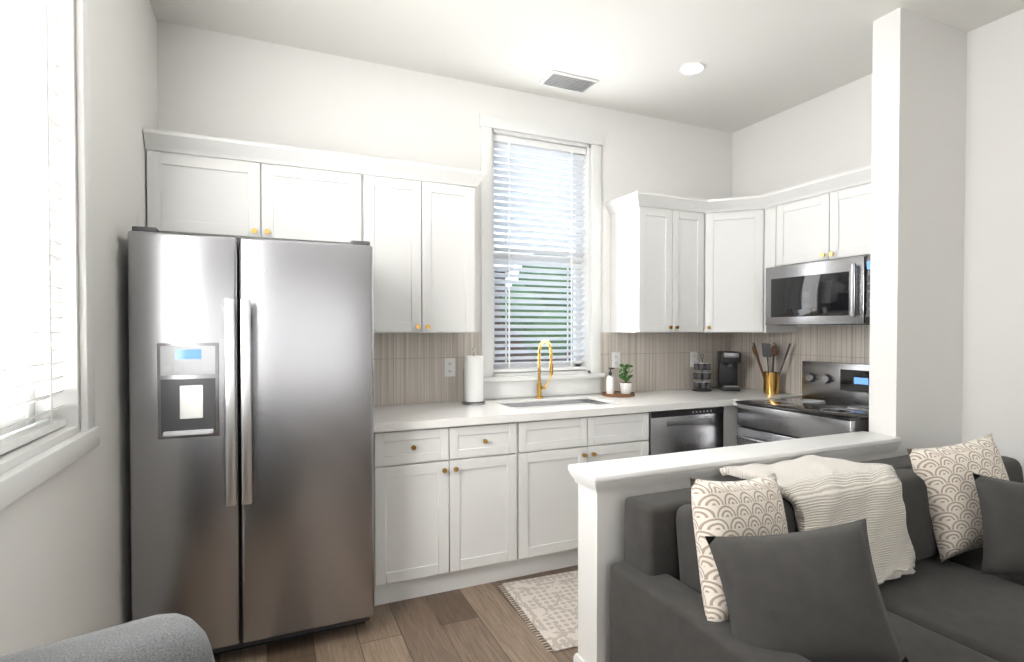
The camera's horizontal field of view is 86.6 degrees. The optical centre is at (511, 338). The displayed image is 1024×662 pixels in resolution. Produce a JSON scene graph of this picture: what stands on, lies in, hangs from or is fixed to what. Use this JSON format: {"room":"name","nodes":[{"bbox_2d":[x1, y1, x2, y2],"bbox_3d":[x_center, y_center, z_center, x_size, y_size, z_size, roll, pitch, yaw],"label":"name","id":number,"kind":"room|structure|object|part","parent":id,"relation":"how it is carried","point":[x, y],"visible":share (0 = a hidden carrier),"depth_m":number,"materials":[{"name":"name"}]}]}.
{"room":"kitchen","nodes":[
{"label":"kitchen","id":0,"kind":"room"},
{"bbox_2d":[0,0,157,656],"bbox_3d":[-1.509,-0.140,1.876,0.180,2.970,1.980,0,1,-24],"label":"wall","id":1,"kind":"structure","parent":0,"point":[124,100],"depth_m":1.87,"materials":[{"name":"white paint"}]},
{"bbox_2d":[0,0,99,510],"bbox_3d":[-1.232,-0.539,1.282,0.210,1.765,0.850,0,1,-24],"label":"window","id":2,"kind":"structure","parent":1,"relation":"in","point":[17,482],"depth_m":1.60,"materials":[{"name":"white wood"}]},
{"bbox_3d":[-1.273,-0.526,1.264,0.040,1.584,0.644,0,1,-24],"label":"left window sash","id":3,"kind":"part","parent":2,"relation":"part of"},
{"bbox_2d":[0,0,65,454],"bbox_3d":[-1.210,-0.528,1.291,0.056,1.576,0.636,0,1,-24],"label":"left window blind slats","id":4,"kind":"object","parent":2,"relation":"attached to","point":[28,78],"visible":1,"depth_m":1.41,"materials":[{"name":"white plastic"}]},
{"bbox_2d":[213,565,577,661],"bbox_3d":[0.725,1.422,0.773,5.650,0.120,6.650,0,1,-24],"label":"floor","id":5,"kind":"structure","parent":0,"point":[486,622],"depth_m":2.43,"materials":[{"name":"brown wood"}]},
{"bbox_2d":[0,613,214,661],"bbox_3d":[-0.619,0.916,0.470,0.740,0.900,0.780,-1,1,-38],"label":"armchair","id":6,"kind":"object","parent":5,"relation":"on","point":[173,637],"visible":1,"depth_m":0.83,"materials":[{"name":"grey fabric"}]},
{"bbox_2d":[127,226,373,654],"bbox_3d":[-1.184,0.448,2.584,0.910,1.772,0.885,0,1,-24],"label":"refrigerator","id":7,"kind":"object","parent":5,"relation":"on","point":[251,397],"visible":1,"depth_m":2.22,"materials":[{"name":"grey metal"}]},
{"bbox_2d":[374,420,530,605],"bbox_3d":[-0.420,0.887,3.115,0.842,0.878,0.616,0,1,-24],"label":"base cabinet","id":8,"kind":"object","parent":5,"relation":"on","point":[469,496],"depth_m":2.83,"materials":[{"name":"white wood"}]},
{"bbox_2d":[374,388,798,431],"bbox_3d":[0.551,0.419,3.521,2.981,0.040,0.633,0,1,-24],"label":"countertop","id":9,"kind":"structure","parent":8,"relation":"on","point":[448,413],"depth_m":3.23,"materials":[{"name":"white stone"}]},
{"bbox_2d":[462,348,485,404],"bbox_3d":[-0.236,0.228,3.354,0.150,0.346,0.150,0,1,-24],"label":"paper towel holder","id":10,"kind":"object","parent":9,"relation":"on","point":[473,381],"visible":1,"depth_m":3.31,"materials":[{"name":"white paper"}]},
{"bbox_2d":[535,340,552,398],"bbox_3d":[0.243,0.201,3.585,0.118,0.394,0.211,0,1,-24],"label":"faucet","id":11,"kind":"object","parent":9,"relation":"on","point":[539,385],"depth_m":3.63,"materials":[{"name":"gold metal"}]},
{"bbox_2d":[502,399,610,407],"bbox_3d":[0.282,0.528,3.424,0.696,0.225,0.376,0,1,-24],"label":"sink","id":12,"kind":"object","parent":9,"relation":"in","point":[529,403],"depth_m":3.58,"materials":[{"name":"silver metal"}]},
{"bbox_2d":[602,391,634,396],"bbox_3d":[0.740,0.384,3.783,0.226,0.019,0.226,0,1,-24],"label":"round tray","id":13,"kind":"object","parent":9,"relation":"on","point":[619,394],"visible":0.81,"depth_m":3.71,"materials":[{"name":"brown wood"}]},
{"bbox_2d":[606,367,613,393],"bbox_3d":[0.686,0.289,3.773,0.054,0.182,0.067,0,1,-24],"label":"soap bottle","id":14,"kind":"object","parent":13,"relation":"on","point":[609,384],"visible":1,"depth_m":3.76,"materials":[{"name":"white ceramic"}]},
{"bbox_2d":[618,364,632,393],"bbox_3d":[0.798,0.278,3.805,0.106,0.204,0.104,0,1,-24],"label":"plant pot","id":15,"kind":"object","parent":13,"relation":"on","point":[625,387],"visible":1,"depth_m":3.78,"materials":[{"name":"white ceramic"}]},
{"bbox_2d":[692,354,711,391],"bbox_3d":[1.430,0.252,4.087,0.140,0.275,0.140,0,1,-24],"label":"spice rack","id":16,"kind":"object","parent":9,"relation":"on","point":[702,386],"visible":1,"depth_m":4.05,"materials":[{"name":"black metal"}]},
{"bbox_2d":[718,351,740,390],"bbox_3d":[1.656,0.241,4.154,0.137,0.295,0.235,0,1,11],"label":"coffee maker","id":17,"kind":"object","parent":9,"relation":"on","point":[728,361],"visible":0.98,"depth_m":4.14,"materials":[{"name":"black plastic"}]},
{"bbox_2d":[752,342,790,393],"bbox_3d":[1.854,0.207,3.897,0.234,0.371,0.241,0,1,-24],"label":"utensil holder","id":18,"kind":"object","parent":9,"relation":"on","point":[770,382],"visible":1,"depth_m":3.86,"materials":[{"name":"gold metal"}]},
{"bbox_2d":[498,570,577,651],"bbox_3d":[0.694,1.325,2.867,1.400,0.008,0.660,0,1,-21],"label":"rug","id":19,"kind":"object","parent":5,"relation":"on","point":[548,605],"visible":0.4,"depth_m":2.70,"materials":[{"name":"beige fabric"}]},
{"bbox_2d":[507,400,648,573],"bbox_3d":[0.287,0.882,3.429,0.952,0.878,0.616,0,1,-24],"label":"base cabinet","id":20,"kind":"object","parent":5,"relation":"on","point":[556,445],"depth_m":3.11,"materials":[{"name":"white wood"}]},
{"bbox_2d":[648,406,723,455],"bbox_3d":[1.000,0.873,3.733,0.592,0.862,0.606,0,1,-24],"label":"dishwasher","id":21,"kind":"object","parent":5,"relation":"on","point":[680,430],"visible":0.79,"depth_m":3.44,"materials":[{"name":"grey metal"}]},
{"bbox_2d":[679,404,739,446],"bbox_3d":[1.584,0.873,4.015,0.696,0.878,0.596,0,1,-24],"label":"base cabinet","id":22,"kind":"object","parent":5,"relation":"on","point":[730,425],"depth_m":3.63,"materials":[{"name":"white wood"}]},
{"bbox_2d":[735,361,868,444],"bbox_3d":[1.877,0.741,3.294,0.722,1.165,0.760,0,1,-24],"label":"range","id":23,"kind":"object","parent":5,"relation":"on","point":[833,399],"visible":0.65,"depth_m":3.36,"materials":[{"name":"grey metal"}]},
{"bbox_2d":[610,433,1023,661],"bbox_3d":[1.576,0.878,1.996,2.255,0.930,0.972,0,1,-24],"label":"sofa","id":24,"kind":"object","parent":5,"relation":"on","point":[915,555],"visible":1,"depth_m":1.81,"materials":[{"name":"grey fabric"}]},
{"bbox_2d":[705,518,908,661],"bbox_3d":[0.801,0.716,1.502,0.440,0.370,0.150,-10,-19,9],"label":"pillow","id":25,"kind":"object","parent":24,"relation":"on","point":[814,595],"depth_m":1.45,"materials":[{"name":"grey fabric"}]},
{"bbox_2d":[719,455,915,584],"bbox_3d":[1.188,0.694,2.123,0.622,0.399,0.421,0,1,-24],"label":"throw blanket","id":26,"kind":"object","parent":24,"relation":"on","point":[817,492],"depth_m":2.02,"materials":[{"name":"white fabric"}]},
{"bbox_2d":[972,473,1023,575],"bbox_3d":[1.985,0.717,2.027,0.430,0.370,0.150,4,-16,14],"label":"pillow","id":27,"kind":"object","parent":24,"relation":"on","point":[1001,501],"depth_m":2.03,"materials":[{"name":"grey fabric"}]},
{"bbox_2d":[157,20,731,405],"bbox_3d":[-0.059,-0.168,3.700,4.310,2.970,0.180,0,1,-24],"label":"wall","id":28,"kind":"structure","parent":0,"point":[219,85],"depth_m":3.28,"materials":[{"name":"white paint"}]},
{"bbox_2d":[143,128,366,243],"bbox_3d":[-1.310,-0.730,2.855,0.975,0.460,0.326,0,1,-24],"label":"upper cabinet","id":29,"kind":"object","parent":28,"relation":"attached to","point":[187,194],"depth_m":2.68,"materials":[{"name":"white wood"}]},
{"bbox_2d":[367,157,426,251],"bbox_3d":[-0.746,-0.734,3.105,0.384,0.460,0.326,0,1,-24],"label":"upper cabinet","id":30,"kind":"object","parent":28,"relation":"attached to","point":[396,208],"depth_m":2.98,"materials":[{"name":"white wood"}]},
{"bbox_2d":[373,248,478,335],"bbox_3d":[-0.571,-0.271,3.189,0.640,0.470,0.326,0,1,-24],"label":"upper cabinet","id":31,"kind":"object","parent":28,"relation":"attached to","point":[415,293],"depth_m":3.05,"materials":[{"name":"white wood"}]},
{"bbox_2d":[423,164,478,255],"bbox_3d":[-0.424,-0.736,3.247,0.319,0.460,0.326,0,1,-24],"label":"upper cabinet","id":32,"kind":"object","parent":28,"relation":"attached to","point":[450,208],"depth_m":3.10,"materials":[{"name":"white wood"}]},
{"bbox_2d":[479,113,604,398],"bbox_3d":[0.185,-0.535,3.775,0.950,1.849,0.230,0,1,-24],"label":"window","id":33,"kind":"structure","parent":28,"relation":"in","point":[519,384],"depth_m":3.75,"materials":[{"name":"white"}]},
{"bbox_3d":[0.165,-0.565,3.820,0.724,1.584,0.050,0,1,-24],"label":"back window sash","id":34,"kind":"part","parent":33,"relation":"part of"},
{"bbox_2d":[494,134,585,372],"bbox_3d":[0.190,-0.566,3.762,0.716,1.576,0.056,0,1,-24],"label":"back window blind slats","id":35,"kind":"object","parent":33,"relation":"attached to","point":[530,147],"visible":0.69,"depth_m":3.75,"materials":[{"name":"white"}]},
{"bbox_2d":[373,326,869,405],"bbox_3d":[0.712,0.163,3.137,2.998,0.483,1.479,0,1,-24],"label":"backsplash","id":36,"kind":"structure","parent":28,"relation":"attached to","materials":[{"name":"tile"}]},
{"bbox_2d":[444,358,454,376],"bbox_3d":[-0.394,0.181,3.442,0.072,0.116,0.007,0,1,-24],"label":"outlet","id":37,"kind":"object","parent":36,"relation":"attached to","point":[449,363],"depth_m":3.44,"materials":[{"name":"white plastic"}]},
{"bbox_2d":[612,352,619,367],"bbox_3d":[0.756,0.153,3.952,0.072,0.116,0.007,0,1,-24],"label":"outlet","id":38,"kind":"object","parent":36,"relation":"attached to","point":[615,355],"depth_m":3.95,"materials":[{"name":"white plastic"}]},
{"bbox_2d":[690,352,697,366],"bbox_3d":[1.424,0.158,4.248,0.072,0.116,0.007,0,1,-24],"label":"outlet","id":39,"kind":"object","parent":36,"relation":"attached to","point":[693,355],"depth_m":4.24,"materials":[{"name":"white plastic"}]},
{"bbox_2d":[607,191,702,335],"bbox_3d":[1.076,-0.511,3.893,0.626,0.930,0.368,0,1,-24],"label":"upper cabinet","id":40,"kind":"object","parent":28,"relation":"attached to","point":[657,254],"depth_m":3.75,"materials":[{"name":"white wood"}]},
{"bbox_2d":[703,194,798,335],"bbox_3d":[1.605,-0.513,3.997,0.655,0.930,0.606,0,1,-24],"label":"upper cabinet","id":41,"kind":"object","parent":28,"relation":"attached to","point":[734,278],"depth_m":3.80,"materials":[{"name":"white wood"}]},
{"bbox_2d":[149,0,1023,132],"bbox_3d":[0.725,-1.668,0.726,5.650,0.120,6.650,0,1,-24],"label":"ceiling","id":42,"kind":"structure","parent":0,"point":[760,60],"depth_m":2.98,"materials":[{"name":"white paint"}]},
{"bbox_2d":[538,70,598,93],"bbox_3d":[0.362,-1.640,3.481,0.340,0.019,0.190,0,1,-24],"label":"ceiling vent","id":43,"kind":"object","parent":42,"relation":"in","point":[566,81],"visible":1,"depth_m":3.46,"materials":[{"name":"white metal"}]},
{"bbox_2d":[680,62,704,74],"bbox_3d":[1.097,-1.643,3.303,0.148,0.016,0.148,0,1,-24],"label":"recessed light","id":44,"kind":"object","parent":42,"relation":"in","point":[692,68],"visible":0.98,"depth_m":3.30,"materials":[{"name":"white plastic"}]},
{"bbox_2d":[578,7,966,661],"bbox_3d":[1.432,-0.151,2.564,2.505,2.970,0.135,0,1,-24],"label":"wall","id":45,"kind":"structure","parent":0,"point":[919,63],"depth_m":2.77,"materials":[{"name":"white paint"}]},
{"bbox_2d":[573,653,584,661],"bbox_3d":[1.054,1.285,2.499,1.768,0.100,0.013,0,1,-24],"label":"baseboard","id":46,"kind":"structure","parent":45,"relation":"attached to","point":[577,658],"depth_m":2.13,"materials":[{"name":"white"}]},
{"bbox_2d":[568,431,901,492],"bbox_3d":[1.074,0.525,2.416,1.786,0.067,0.199,0,1,-24],"label":"trim","id":47,"kind":"structure","parent":45,"relation":"on","point":[611,475],"depth_m":2.26,"materials":[{"name":"white"}]},
{"bbox_2d":[732,9,1023,478],"bbox_3d":[3.102,-0.137,1.666,0.180,2.970,6.100,0,1,-24],"label":"wall","id":48,"kind":"structure","parent":0,"point":[993,360],"depth_m":2.86,"materials":[{"name":"white paint"}]},
{"bbox_2d":[763,180,870,271],"bbox_3d":[2.050,-0.684,3.397,0.326,0.410,0.848,0,1,-24],"label":"upper cabinet","id":49,"kind":"object","parent":48,"relation":"attached to","point":[834,225],"depth_m":3.35,"materials":[{"name":"white wood"}]},
{"bbox_2d":[765,255,870,324],"bbox_3d":[2.002,-0.275,3.334,0.446,0.381,0.756,0,1,-24],"label":"microwave","id":50,"kind":"object","parent":49,"relation":"attached to","point":[832,292],"visible":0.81,"depth_m":3.24,"materials":[{"name":"grey metal"}]},
{"label":"outside","id":51,"kind":"structure","parent":0,"visible":0},
{"bbox_2d":[494,264,572,362],"bbox_3d":[-1.733,1.543,7.863,15.000,5.420,8.100,0,1,-24],"label":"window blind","id":52,"kind":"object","parent":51,"point":[512,342],"depth_m":8.61,"materials":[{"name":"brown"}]},
{"bbox_2d":[500,250,572,360],"bbox_3d":[0.514,-0.371,7.599,1.323,1.745,0.929,0,1,-24],"label":"tree","id":53,"kind":"object","parent":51,"point":[544,323],"depth_m":7.24,"materials":[{"name":"green plant"}]}
]}

